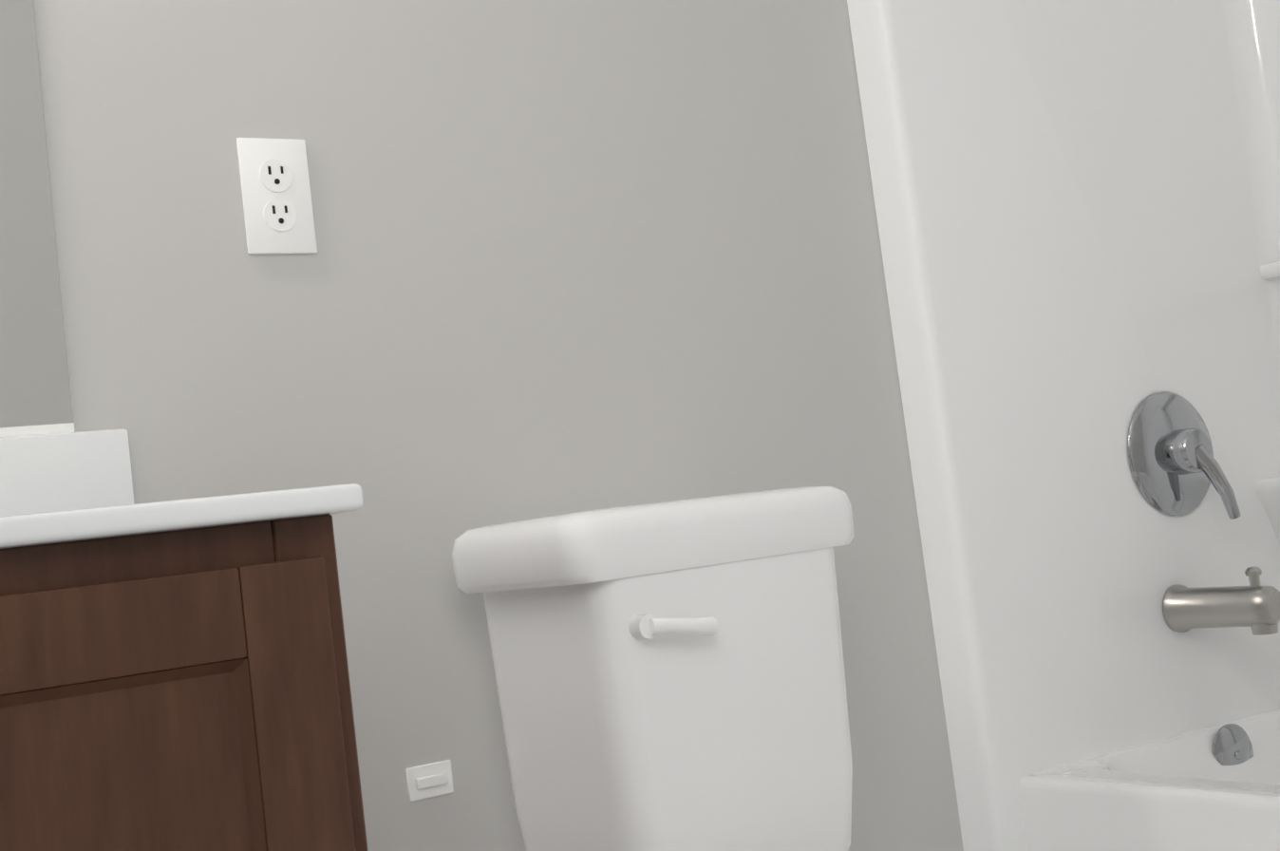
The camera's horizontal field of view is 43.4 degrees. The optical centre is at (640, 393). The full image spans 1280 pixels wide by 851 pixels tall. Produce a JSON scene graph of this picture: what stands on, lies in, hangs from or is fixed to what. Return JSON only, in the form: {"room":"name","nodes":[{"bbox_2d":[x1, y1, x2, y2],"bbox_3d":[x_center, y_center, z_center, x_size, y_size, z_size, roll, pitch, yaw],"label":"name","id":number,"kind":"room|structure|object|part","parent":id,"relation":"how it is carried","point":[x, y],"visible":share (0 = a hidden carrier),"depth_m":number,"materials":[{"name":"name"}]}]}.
{"room":"bathroom","nodes":[
{"label":"bathroom","id":0,"kind":"room"},
{"bbox_2d":[33,0,963,850],"bbox_3d":[-0.242,-0.326,1.734,2.841,2.500,0.115,-4,-6,-33],"label":"wall","id":1,"kind":"structure","parent":0,"point":[578,254],"depth_m":1.68,"materials":[{"name":"grey paint"}]},
{"bbox_2d":[0,0,74,436],"bbox_3d":[-0.921,-0.405,1.235,0.860,0.939,0.008,-4,-6,-33],"label":"mirror","id":2,"kind":"object","parent":1,"relation":"attached to","point":[35,399],"visible":1,"depth_m":1.43,"materials":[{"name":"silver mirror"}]},
{"bbox_2d":[236,137,317,254],"bbox_3d":[-0.353,-0.193,1.566,0.070,0.114,0.007,-4,-6,-33],"label":"electrical outlet","id":3,"kind":"object","parent":1,"relation":"attached to","point":[276,197],"visible":1,"depth_m":1.56,"materials":[{"name":"white plastic"}]},
{"bbox_2d":[405,759,453,801],"bbox_3d":[-0.204,0.377,1.569,0.048,0.032,0.009,-4,-6,-33],"label":"bracket","id":4,"kind":"object","parent":1,"relation":"attached to","point":[429,780],"visible":1,"depth_m":1.57,"materials":[{"name":"white plastic"}]},
{"bbox_3d":[0.915,0.601,-0.965,6.600,0.060,5.972,-4,-6,-33],"label":"floor","id":5,"kind":"structure","parent":0,"visible":0},
{"bbox_2d":[0,428,368,850],"bbox_3d":[-0.667,0.453,0.944,0.942,0.932,0.530,-4,-6,-33],"label":"bathroom vanity","id":6,"kind":"object","parent":5,"relation":"on","point":[174,675],"visible":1,"depth_m":0.95,"materials":[{"name":"brown wood"}]},
{"bbox_2d":[451,486,854,850],"bbox_3d":[0.207,0.460,1.380,0.374,0.776,0.689,-3,-6,-39],"label":"toilet","id":7,"kind":"object","parent":5,"relation":"on","point":[669,675],"visible":1,"depth_m":1.48,"materials":[{"name":"white ceramic"}]},
{"bbox_3d":[0.017,0.141,1.590,0.381,0.064,0.250,-4,-6,-33],"label":"tank lid","id":8,"kind":"part","parent":7,"relation":"part of","materials":[{"name":"white ceramic"}]},
{"bbox_3d":[0.031,0.207,1.438,0.083,0.029,0.031,-4,-6,-33],"label":"lever handle","id":9,"kind":"part","parent":7,"relation":"part of","materials":[{"name":"white plastic"}]},
{"bbox_2d":[847,0,1279,850],"bbox_3d":[1.020,-0.279,1.534,0.724,2.064,1.557,-4,-6,-33],"label":"shower","id":10,"kind":"object","parent":5,"relation":"on","point":[1077,205],"visible":1,"depth_m":2.04,"materials":[{"name":"white plastic"}]},
{"bbox_3d":[0.832,0.360,1.959,0.166,0.782,0.346,-4,-6,-33],"label":"valve trim","id":11,"kind":"part","parent":10,"relation":"part of","materials":[{"name":"silver metal"}]},
{"bbox_3d":[0.740,0.262,2.033,0.062,0.083,0.152,-4,-6,-33],"label":"spout","id":12,"kind":"part","parent":10,"relation":"part of","materials":[{"name":"silver metal"}]},
{"bbox_3d":[1.296,-0.417,1.697,0.069,1.484,1.494,-4,-6,-33],"label":"panel","id":13,"kind":"part","parent":10,"relation":"part of","materials":[{"name":"white plastic"}]}
]}

